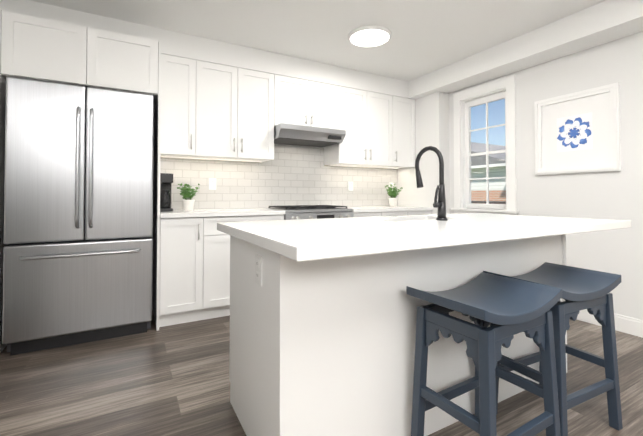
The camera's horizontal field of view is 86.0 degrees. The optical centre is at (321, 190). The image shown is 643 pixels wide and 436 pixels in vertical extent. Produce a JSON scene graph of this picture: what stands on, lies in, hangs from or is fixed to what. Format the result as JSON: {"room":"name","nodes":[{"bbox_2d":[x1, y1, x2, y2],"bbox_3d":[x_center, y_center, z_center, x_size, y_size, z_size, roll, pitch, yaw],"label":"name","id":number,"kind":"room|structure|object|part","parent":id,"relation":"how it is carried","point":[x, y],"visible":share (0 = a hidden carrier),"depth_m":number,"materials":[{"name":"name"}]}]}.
{"room":"kitchen","nodes":[
{"label":"kitchen","id":0,"kind":"room"},
{"bbox_2d":[151,111,390,271],"bbox_3d":[-1.938,-0.145,3.062,7.280,2.470,0.100,0,-1,-29],"label":"wall","id":1,"kind":"structure","parent":0,"point":[228,160],"depth_m":3.42,"materials":[{"name":"white paint"}]},
{"bbox_2d":[4,10,99,90],"bbox_3d":[-2.002,-0.961,2.632,0.525,0.424,0.606,0,-1,-29],"label":"upper cabinet","id":2,"kind":"object","parent":1,"relation":"attached to","point":[35,48],"depth_m":2.37,"materials":[{"name":"white wood"}]},
{"bbox_2d":[100,29,159,112],"bbox_3d":[-1.649,-0.958,2.827,0.523,0.424,0.606,0,-1,-29],"label":"upper cabinet","id":3,"kind":"object","parent":1,"relation":"attached to","point":[128,63],"depth_m":2.60,"materials":[{"name":"white wood"}]},
{"bbox_2d":[161,54,204,158],"bbox_3d":[-1.306,-0.740,3.163,0.357,0.851,0.346,0,-1,-29],"label":"upper cabinet","id":4,"kind":"object","parent":1,"relation":"attached to","point":[182,79],"depth_m":3.02,"materials":[{"name":"white wood"}]},
{"bbox_2d":[209,178,215,189],"bbox_3d":[-1.092,-0.064,3.454,0.072,0.115,0.008,0,-1,-29],"label":"outlet","id":5,"kind":"object","parent":1,"relation":"attached to","point":[212,183],"visible":1,"depth_m":3.45,"materials":[{"name":"white plastic"}]},
{"bbox_2d":[197,62,280,161],"bbox_3d":[-0.878,-0.736,3.400,0.861,0.851,0.346,0,-1,-29],"label":"upper cabinet","id":6,"kind":"object","parent":1,"relation":"attached to","point":[211,111],"depth_m":3.27,"materials":[{"name":"white wood"}]},
{"bbox_2d":[281,76,340,129],"bbox_3d":[-0.223,-0.900,3.766,0.758,0.511,0.346,0,-1,-29],"label":"upper cabinet","id":7,"kind":"object","parent":1,"relation":"attached to","point":[303,102],"depth_m":3.62,"materials":[{"name":"white wood"}]},
{"bbox_2d":[274,123,345,146],"bbox_3d":[-0.186,-0.574,3.695,0.740,0.126,0.496,0,-1,-29],"label":"range hood","id":8,"kind":"object","parent":7,"relation":"attached to","point":[292,134],"visible":0.87,"depth_m":3.52,"materials":[{"name":"silver metal"}]},
{"bbox_2d":[348,181,352,190],"bbox_3d":[0.360,-0.051,4.258,0.072,0.115,0.008,0,-1,-29],"label":"outlet","id":9,"kind":"object","parent":1,"relation":"attached to","point":[350,186],"visible":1,"depth_m":4.25,"materials":[{"name":"white plastic"}]},
{"bbox_2d":[324,86,396,167],"bbox_3d":[0.443,-0.725,4.132,0.884,0.851,0.346,0,-1,-29],"label":"upper cabinet","id":10,"kind":"object","parent":1,"relation":"attached to","point":[369,119],"depth_m":3.99,"materials":[{"name":"white wood"}]},
{"bbox_2d":[389,97,414,168],"bbox_3d":[0.912,-0.720,4.392,0.428,0.851,0.346,0,-1,-29],"label":"upper cabinet","id":11,"kind":"object","parent":1,"relation":"attached to","point":[405,106],"depth_m":4.28,"materials":[{"name":"white wood"}]},
{"bbox_2d":[30,0,604,80],"bbox_3d":[-0.309,-1.476,0.144,7.280,0.100,6.820,0,-1,-29],"label":"ceiling","id":12,"kind":"structure","parent":0,"point":[428,36],"depth_m":2.84,"materials":[{"name":"white paint"}]},
{"bbox_2d":[348,25,391,46],"bbox_3d":[0.430,-1.364,3.079,0.390,0.031,0.390,0,-1,-29],"label":"recessed light","id":13,"kind":"object","parent":12,"relation":"in","point":[370,36],"visible":1,"depth_m":3.02,"materials":[{"name":"white plastic"}]},
{"bbox_2d":[0,310,642,435],"bbox_3d":[-0.309,1.103,0.103,7.280,0.120,6.820,0,-1,-29],"label":"floor","id":14,"kind":"structure","parent":0,"point":[172,380],"depth_m":1.85,"materials":[{"name":"brown wood"}]},
{"bbox_2d":[0,9,7,352],"bbox_3d":[-2.410,-0.049,2.391,0.405,2.256,0.606,0,-1,-29],"label":"tall cabinet","id":15,"kind":"object","parent":14,"relation":"on","point":[2,83],"depth_m":2.28,"materials":[{"name":"white wood"}]},
{"bbox_2d":[2,77,153,355],"bbox_3d":[-1.788,0.178,2.648,0.855,1.810,0.701,0,-1,-29],"label":"fridge","id":16,"kind":"object","parent":14,"relation":"on","point":[78,222],"visible":1,"depth_m":2.37,"materials":[{"name":"grey metal"}]},
{"bbox_3d":[-1.635,-0.066,2.375,0.696,1.031,0.067,0,-1,-29],"label":"handle","id":17,"kind":"part","parent":16,"relation":"part of","materials":[{"name":"silver metal"}]},
{"bbox_2d":[152,213,211,330],"bbox_3d":[-1.234,0.654,3.032,0.383,0.870,0.606,0,-1,-29],"label":"base cabinet","id":18,"kind":"object","parent":14,"relation":"on","point":[191,269],"depth_m":2.78,"materials":[{"name":"white wood"}]},
{"bbox_2d":[156,209,283,216],"bbox_3d":[-0.940,0.204,3.188,1.041,0.035,0.631,0,-1,-29],"label":"countertop","id":19,"kind":"structure","parent":18,"relation":"on","point":[176,212],"depth_m":2.99,"materials":[{"name":"white stone"}]},
{"bbox_2d":[160,173,172,211],"bbox_3d":[-1.398,0.019,3.075,0.115,0.329,0.257,0,-1,-29],"label":"coffee maker","id":20,"kind":"object","parent":19,"relation":"on","point":[166,180],"visible":0.75,"depth_m":3.00,"materials":[{"name":"black plastic"}]},
{"bbox_2d":[177,183,199,210],"bbox_3d":[-1.196,0.058,3.104,0.197,0.253,0.189,0,-1,-29],"label":"plant","id":21,"kind":"object","parent":19,"relation":"on","point":[188,204],"visible":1,"depth_m":3.08,"materials":[{"name":"green plant"}]},
{"bbox_2d":[212,213,284,317],"bbox_3d":[-0.831,0.658,3.255,0.778,0.870,0.606,0,-1,-29],"label":"base cabinet","id":22,"kind":"object","parent":14,"relation":"on","point":[220,240],"depth_m":2.92,"materials":[{"name":"white wood"}]},
{"bbox_2d":[265,205,353,219],"bbox_3d":[-0.124,0.630,3.563,0.746,0.935,0.631,0,-1,-29],"label":"range","id":23,"kind":"object","parent":14,"relation":"on","point":[293,212],"visible":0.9,"depth_m":3.38,"materials":[{"name":"silver metal"}]},
{"bbox_2d":[354,213,411,216],"bbox_3d":[0.529,0.670,4.009,0.816,0.870,0.606,0,-1,-29],"label":"base cabinet","id":24,"kind":"object","parent":14,"relation":"on","point":[355,214],"depth_m":3.71,"materials":[{"name":"white wood"}]},
{"bbox_2d":[336,205,431,212],"bbox_3d":[0.673,0.218,4.081,1.132,0.035,0.631,0,-1,-29],"label":"countertop","id":25,"kind":"structure","parent":24,"relation":"on","point":[355,208],"depth_m":3.89,"materials":[{"name":"white stone"}]},
{"bbox_2d":[385,184,402,206],"bbox_3d":[0.896,0.059,4.279,0.226,0.287,0.210,0,-1,-29],"label":"plant","id":26,"kind":"object","parent":25,"relation":"on","point":[393,199],"visible":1,"depth_m":4.23,"materials":[{"name":"green plant"}]},
{"bbox_2d":[230,237,566,435],"bbox_3d":[0.486,0.639,1.908,1.812,0.864,0.707,0,-1,-29],"label":"kitchen island","id":27,"kind":"object","parent":14,"relation":"on","point":[323,317],"depth_m":1.37,"materials":[{"name":"white"}]},
{"bbox_2d":[255,254,261,285],"bbox_3d":[-0.250,0.313,1.361,0.008,0.115,0.072,0,-1,-29],"label":"outlet","id":28,"kind":"object","parent":27,"relation":"attached to","point":[258,269],"visible":1,"depth_m":1.35,"materials":[{"name":"white plastic"}]},
{"bbox_2d":[217,213,630,264],"bbox_3d":[0.586,0.186,1.835,2.030,0.040,0.976,0,-1,-29],"label":"island countertop","id":29,"kind":"structure","parent":27,"relation":"on","point":[299,241],"depth_m":1.38,"materials":[{"name":"white stone"}]},
{"bbox_2d":[415,146,447,220],"bbox_3d":[0.614,-0.045,1.984,0.110,0.426,0.253,0,-1,-29],"label":"faucet","id":30,"kind":"object","parent":29,"relation":"on","point":[440,204],"visible":1,"depth_m":1.92,"materials":[{"name":"black metal"}]},
{"bbox_2d":[412,209,431,214],"bbox_3d":[0.970,0.674,4.253,0.438,0.870,0.606,0,-1,-29],"label":"base cabinet","id":31,"kind":"object","parent":14,"relation":"on","point":[418,211],"depth_m":4.03,"materials":[{"name":"white"}]},
{"bbox_2d":[406,272,561,435],"bbox_3d":[0.634,0.722,1.347,0.501,0.682,0.366,0,-1,-29],"label":"stool","id":32,"kind":"object","parent":14,"relation":"on","point":[509,307],"visible":1,"depth_m":1.30,"materials":[{"name":"blue paint"}]},
{"bbox_2d":[483,262,622,435],"bbox_3d":[1.069,0.726,1.605,0.490,0.682,0.349,0,-1,-26],"label":"stool","id":33,"kind":"object","parent":14,"relation":"on","point":[587,289],"visible":0.6,"depth_m":1.54,"materials":[{"name":"blue paint"}]},
{"bbox_2d":[0,0,642,99],"bbox_3d":[0.808,-1.312,0.761,4.485,0.210,6.620,0,-1,-29],"label":"soffit","id":34,"kind":"structure","parent":0,"point":[605,21],"depth_m":3.08,"materials":[{"name":"white paint"}]},
{"bbox_2d":[397,31,642,319],"bbox_3d":[2.772,-0.166,1.774,0.290,2.470,6.720,0,-1,-29],"label":"wall","id":35,"kind":"structure","parent":0,"point":[614,195],"depth_m":2.89,"materials":[{"name":"white paint"}]},
{"bbox_2d":[451,74,518,214],"bbox_3d":[1.766,-0.416,3.718,0.170,1.432,0.770,0,-1,-29],"label":"window","id":36,"kind":"structure","parent":35,"relation":"in","point":[466,100],"depth_m":3.73,"materials":[{"name":"white wood"}]},
{"bbox_2d":[534,82,620,174],"bbox_3d":[2.142,-0.487,2.927,0.038,0.680,0.630,0,-1,-29],"label":"framed artwork","id":37,"kind":"object","parent":35,"relation":"attached to","point":[578,132],"visible":1,"depth_m":2.89,"materials":[{"name":"white paper"}]},
{"bbox_2d":[577,309,642,337],"bbox_3d":[1.955,1.031,3.267,0.014,0.125,1.825,0,-1,-29],"label":"baseboard","id":38,"kind":"structure","parent":35,"relation":"attached to","point":[629,325],"depth_m":2.62,"materials":[{"name":"white wood"}]},
{"label":"outside","id":39,"kind":"structure","parent":0,"visible":0},
{"bbox_3d":[4.143,1.147,2.902,3.219,0.080,10.000,0,-1,-29],"label":"ground","id":40,"kind":"structure","parent":39,"visible":0},
{"bbox_2d":[471,201,505,203],"bbox_3d":[5.463,0.619,3.642,0.090,1.000,10.090,0,-1,-29],"label":"deck railing","id":41,"kind":"object","parent":40,"relation":"on","point":[497,202],"depth_m":7.09,"materials":[{"name":"grey"}]},
{"bbox_3d":[8.011,4.383,15.285,90.000,0.200,100.000,0,-1,-29],"label":"ground","id":42,"kind":"structure","parent":39,"visible":0},
{"bbox_2d":[471,142,505,203],"bbox_3d":[9.851,0.727,21.308,9.700,7.300,10.050,0,-1,-29],"label":"house","id":43,"kind":"structure","parent":42,"relation":"on","point":[478,185],"depth_m":16.03,"materials":[{"name":"white"}]}
]}

